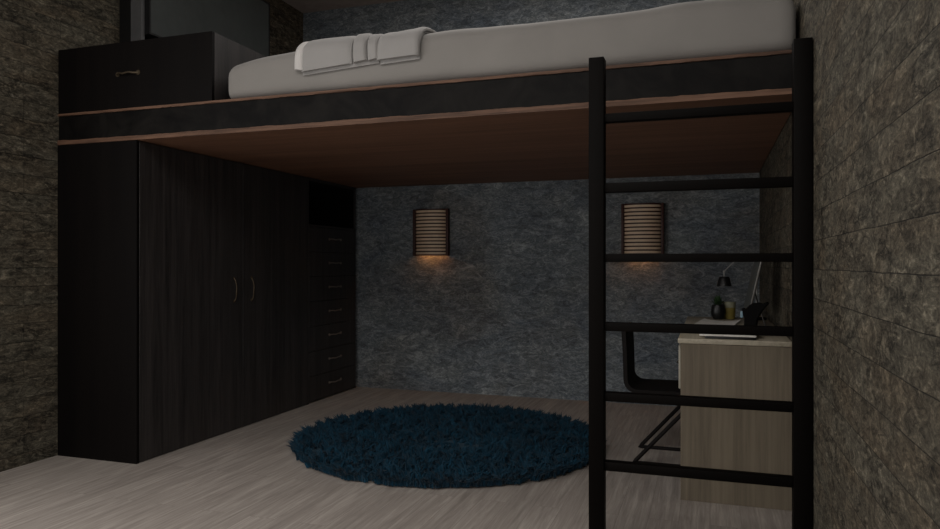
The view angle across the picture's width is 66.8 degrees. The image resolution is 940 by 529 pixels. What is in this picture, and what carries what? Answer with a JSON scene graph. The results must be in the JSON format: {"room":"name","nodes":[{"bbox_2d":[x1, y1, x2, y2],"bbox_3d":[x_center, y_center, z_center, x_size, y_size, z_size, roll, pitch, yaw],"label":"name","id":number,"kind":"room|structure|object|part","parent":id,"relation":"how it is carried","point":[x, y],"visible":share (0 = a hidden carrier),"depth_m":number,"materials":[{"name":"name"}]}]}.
{"room":"bedroom","nodes":[
{"label":"bedroom","id":0,"kind":"room"},
{"bbox_2d":[0,0,302,471],"bbox_3d":[-3.015,-0.600,2.202,0.120,3.360,9.290,0,0,19],"label":"wall","id":1,"kind":"structure","parent":0,"point":[32,32],"depth_m":3.89,"materials":[{"name":"stone"}]},
{"bbox_2d":[282,0,402,12],"bbox_3d":[-1.136,-2.340,1.569,4.085,0.120,9.290,0,0,19],"label":"ceiling","id":2,"kind":"structure","parent":0,"point":[304,6],"depth_m":6.23,"materials":[{"name":"paint"}]},
{"bbox_2d":[0,387,791,528],"bbox_3d":[-1.136,1.140,1.569,4.085,0.120,9.290,0,0,19],"label":"floor","id":3,"kind":"structure","parent":0,"point":[249,476],"depth_m":3.39,"materials":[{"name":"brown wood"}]},
{"bbox_2d":[58,140,306,463],"bbox_3d":[-1.780,0.204,4.758,0.583,1.752,1.727,0,0,19],"label":"wardrobe","id":4,"kind":"object","parent":3,"relation":"on","point":[182,275],"visible":1,"depth_m":4.08,"materials":[{"name":"black laminate"}]},
{"bbox_3d":[-1.662,0.203,4.307,0.022,1.746,0.905,0,0,19],"label":"door","id":5,"kind":"part","parent":4,"relation":"part of","materials":[{"name":"black wood"}]},
{"bbox_3d":[-1.527,0.165,4.642,0.030,0.171,0.021,0,0,19],"label":"handle","id":6,"kind":"part","parent":4,"relation":"part of","materials":[{"name":"gold metal"}]},
{"bbox_3d":[-1.468,0.165,4.818,0.030,0.171,0.021,0,0,19],"label":"handle","id":7,"kind":"part","parent":4,"relation":"part of","materials":[{"name":"gold metal"}]},
{"bbox_3d":[-1.390,0.203,5.115,0.022,1.746,0.799,0,0,19],"label":"door","id":8,"kind":"part","parent":4,"relation":"part of","materials":[{"name":"black wood"}]},
{"bbox_2d":[57,50,791,187],"bbox_3d":[-0.104,-0.762,4.636,3.838,0.175,2.570,0,0,19],"label":"bed","id":9,"kind":"object","parent":4,"relation":"on","point":[533,126],"visible":0.98,"depth_m":3.70,"materials":[{"name":"red wood"}]},
{"bbox_2d":[58,31,265,113],"bbox_3d":[-1.701,-1.032,4.271,1.045,0.362,0.897,0,0,19],"label":"chest","id":10,"kind":"object","parent":9,"relation":"on","point":[194,67],"visible":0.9,"depth_m":3.85,"materials":[{"name":"black wood"}]},
{"bbox_3d":[-1.863,-1.039,3.870,0.168,0.028,0.033,0,0,19],"label":"handle","id":11,"kind":"part","parent":10,"relation":"part of","materials":[{"name":"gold metal"}]},
{"bbox_2d":[120,0,269,56],"bbox_3d":[-1.885,-1.643,5.045,0.205,0.860,1.310,0,0,19],"label":"television","id":12,"kind":"object","parent":10,"relation":"on","point":[246,23],"visible":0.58,"depth_m":4.85,"materials":[{"name":"black plastic"}]},
{"bbox_3d":[-2.064,-1.638,4.430,0.080,0.850,0.030,0,0,19],"label":"support panel","id":13,"kind":"part","parent":12,"relation":"part of","materials":[{"name":"grey plastic"}]},
{"bbox_2d":[229,0,795,98],"bbox_3d":[0.246,-0.998,3.956,2.712,0.293,1.445,0,0,19],"label":"mattress","id":14,"kind":"object","parent":9,"relation":"on","point":[705,28],"visible":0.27,"depth_m":3.14,"materials":[{"name":"white fabric"}]},
{"bbox_2d":[294,27,435,75],"bbox_3d":[-0.508,-1.051,3.569,0.684,0.223,0.316,0,0,19],"label":"folded throw","id":15,"kind":"object","parent":14,"relation":"on","point":[337,53],"visible":0.92,"depth_m":3.44,"materials":[{"name":"grey fabric"}]},
{"bbox_2d":[306,177,355,404],"bbox_3d":[-1.379,0.204,5.951,0.584,1.752,0.784,0,0,19],"label":"tower","id":16,"kind":"object","parent":3,"relation":"on","point":[331,207],"visible":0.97,"depth_m":5.90,"materials":[{"name":"black wood"}]},
{"bbox_3d":[-1.137,-0.197,5.869,0.024,0.192,0.742,0,0,19],"label":"drawer","id":17,"kind":"part","parent":16,"relation":"part of","materials":[{"name":"black wood"}]},
{"bbox_3d":[-1.137,-0.002,5.869,0.024,0.192,0.742,0,0,19],"label":"drawer","id":18,"kind":"part","parent":16,"relation":"part of","materials":[{"name":"black wood"}]},
{"bbox_3d":[-1.137,0.192,5.869,0.024,0.192,0.742,0,0,19],"label":"drawer","id":19,"kind":"part","parent":16,"relation":"part of","materials":[{"name":"black wood"}]},
{"bbox_3d":[-1.137,0.387,5.869,0.024,0.192,0.742,0,0,19],"label":"drawer","id":20,"kind":"part","parent":16,"relation":"part of","materials":[{"name":"black wood"}]},
{"bbox_3d":[-1.137,0.582,5.869,0.024,0.192,0.742,0,0,19],"label":"drawer","id":21,"kind":"part","parent":16,"relation":"part of","materials":[{"name":"black wood"}]},
{"bbox_3d":[-1.137,0.776,5.869,0.024,0.192,0.742,0,0,19],"label":"drawer","id":22,"kind":"part","parent":16,"relation":"part of","materials":[{"name":"black wood"}]},
{"bbox_3d":[-1.137,0.971,5.869,0.024,0.192,0.742,0,0,19],"label":"drawer","id":23,"kind":"part","parent":16,"relation":"part of","materials":[{"name":"black wood"}]},
{"bbox_2d":[288,402,607,488],"bbox_3d":[-0.127,1.034,4.329,1.905,0.090,1.903,0,0,43],"label":"shag rug","id":24,"kind":"object","parent":3,"relation":"on","point":[436,446],"visible":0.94,"depth_m":4.09,"materials":[{"name":"blue carpet"}]},
{"bbox_2d":[621,332,680,465],"bbox_3d":[1.132,0.712,3.966,0.527,0.740,0.400,0,0,19],"label":"chair","id":25,"kind":"object","parent":3,"relation":"on","point":[634,383],"visible":0.44,"depth_m":3.92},
{"bbox_3d":[1.095,0.888,3.791,0.462,0.390,0.022,0,0,19],"label":"leg","id":26,"kind":"part","parent":25,"relation":"part of","materials":[{"name":"black metal"}]},
{"bbox_3d":[1.209,0.888,4.128,0.462,0.390,0.022,0,0,19],"label":"leg","id":27,"kind":"part","parent":25,"relation":"part of","materials":[{"name":"black metal"}]},
{"bbox_2d":[589,37,812,528],"bbox_3d":[0.840,0.141,2.654,0.786,1.878,0.062,0,0,19],"label":"ladder","id":28,"kind":"object","parent":3,"relation":"on","point":[800,481],"visible":1,"depth_m":2.61,"materials":[{"name":"black metal"}]},
{"bbox_3d":[0.495,0.141,2.770,0.058,1.878,0.062,0,0,19],"label":"post","id":29,"kind":"part","parent":28,"relation":"part of","materials":[{"name":"black metal"}]},
{"bbox_3d":[1.183,0.141,2.538,0.062,1.878,0.062,0,0,19],"label":"post","id":30,"kind":"part","parent":28,"relation":"part of","materials":[{"name":"black metal"}]},
{"bbox_2d":[677,316,791,510],"bbox_3d":[1.406,0.709,3.882,0.495,0.742,1.445,0,0,19],"label":"desk","id":31,"kind":"object","parent":3,"relation":"on","point":[760,368],"visible":0.91,"depth_m":3.19,"materials":[{"name":"brown wood"}]},
{"bbox_3d":[1.020,0.474,3.449,0.009,0.201,0.306,0,0,19],"label":"drawer","id":32,"kind":"part","parent":31,"relation":"part of","materials":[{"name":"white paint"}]},
{"bbox_2d":[695,318,739,324],"bbox_3d":[1.410,0.330,4.063,0.210,0.014,0.420,0,0,27],"label":"paper sheet","id":33,"kind":"object","parent":31,"relation":"on","point":[703,321],"visible":0.73,"depth_m":4.11,"materials":[{"name":"white paper"}]},
{"bbox_2d":[711,295,725,318],"bbox_3d":[1.532,0.262,4.401,0.088,0.152,0.088,0,0,19],"label":"potted plant","id":34,"kind":"object","parent":31,"relation":"on","point":[718,311],"visible":1,"depth_m":4.37,"materials":[{"name":"green plant"}]},
{"bbox_3d":[1.532,0.292,4.401,0.088,0.090,0.088,0,0,19],"label":"pot","id":35,"kind":"part","parent":34,"relation":"part of","materials":[{"name":"black ceramic"}]},
{"bbox_2d":[699,334,755,339],"bbox_3d":[1.223,0.328,3.377,0.243,0.020,0.350,0,0,21],"label":"laptop","id":36,"kind":"object","parent":31,"relation":"on","point":[707,336],"visible":0.5,"depth_m":3.21,"materials":[{"name":"silver metal"}]},
{"bbox_3d":[1.223,0.322,3.377,0.243,0.008,0.350,0,0,21],"label":"lid","id":37,"kind":"part","parent":36,"relation":"part of","materials":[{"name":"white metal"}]},
{"bbox_2d":[722,302,735,318],"bbox_3d":[1.610,0.285,4.433,0.078,0.105,0.078,0,0,19],"label":"candle cup","id":38,"kind":"object","parent":31,"relation":"on","point":[730,307],"visible":0.92,"depth_m":4.40,"materials":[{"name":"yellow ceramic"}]},
{"bbox_2d":[717,262,766,319],"bbox_3d":[1.674,0.143,4.396,0.291,0.389,0.119,0,0,19],"label":"desk lamp","id":39,"kind":"object","parent":31,"relation":"on","point":[723,280],"visible":0.52,"depth_m":4.40,"materials":[{"name":"black metal"}]},
{"bbox_3d":[1.578,0.104,4.428,0.088,0.061,0.088,0,0,19],"label":"lamp shade","id":40,"kind":"part","parent":39,"relation":"part of","materials":[{"name":"black plastic"}]},
{"bbox_3d":[1.665,0.135,4.399,0.200,0.373,0.016,0,0,19],"label":"arm","id":41,"kind":"part","parent":39,"relation":"part of","materials":[{"name":"grey metal"}]},
{"bbox_2d":[740,302,768,325],"bbox_3d":[1.307,0.244,3.272,0.122,0.146,0.090,0,0,25],"label":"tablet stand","id":42,"kind":"object","parent":31,"relation":"on","point":[751,314],"visible":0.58,"depth_m":3.25,"materials":[{"name":"black plastic"}]},
{"bbox_2d":[744,262,765,325],"bbox_3d":[1.526,0.147,3.812,0.130,0.380,0.480,0,0,19],"label":"monitor","id":43,"kind":"object","parent":31,"relation":"on","point":[751,292],"visible":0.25,"depth_m":3.72,"materials":[{"name":"metal"}]},
{"bbox_3d":[1.547,0.233,3.805,0.062,0.192,0.008,0,0,19],"label":"stand leg","id":44,"kind":"part","parent":43,"relation":"part of","materials":[{"name":"metal"}]},
{"bbox_2d":[303,0,758,405],"bbox_3d":[0.327,-0.600,5.915,3.845,3.360,0.120,0,0,19],"label":"wall","id":45,"kind":"structure","parent":0,"point":[506,313],"depth_m":5.83,"materials":[{"name":"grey stone"}]},
{"bbox_2d":[413,209,449,255],"bbox_3d":[-0.337,-0.271,6.024,0.320,0.396,0.094,0,0,19],"label":"wall sconce","id":46,"kind":"object","parent":45,"relation":"attached to","point":[431,227],"visible":1,"depth_m":5.98,"materials":[{"name":"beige wood"}]},
{"bbox_3d":[-0.471,-0.271,6.093,0.021,0.396,0.049,0,0,19],"label":"rail","id":47,"kind":"part","parent":46,"relation":"part of","materials":[{"name":"red wood"}]},
{"bbox_3d":[-0.188,-0.271,5.998,0.021,0.396,0.049,0,0,19],"label":"rail","id":48,"kind":"part","parent":46,"relation":"part of","materials":[{"name":"red wood"}]},
{"bbox_2d":[621,203,663,253],"bbox_3d":[1.321,-0.271,5.466,0.320,0.396,0.094,0,0,19],"label":"wall sconce","id":49,"kind":"object","parent":45,"relation":"attached to","point":[642,224],"visible":0.95,"depth_m":5.43,"materials":[{"name":"brown"}]},
{"bbox_3d":[1.186,-0.271,5.535,0.021,0.396,0.049,0,0,19],"label":"rail","id":50,"kind":"part","parent":49,"relation":"part of","materials":[{"name":"red wood"}]},
{"bbox_3d":[1.470,-0.271,5.440,0.021,0.396,0.049,0,0,19],"label":"rail","id":51,"kind":"part","parent":49,"relation":"part of","materials":[{"name":"red wood"}]},
{"bbox_2d":[759,0,939,528],"bbox_3d":[0.743,-0.600,0.937,0.120,3.360,9.290,0,0,19],"label":"wall","id":52,"kind":"structure","parent":0,"point":[876,63],"depth_m":1.63,"materials":[{"name":"stone"}]}
]}

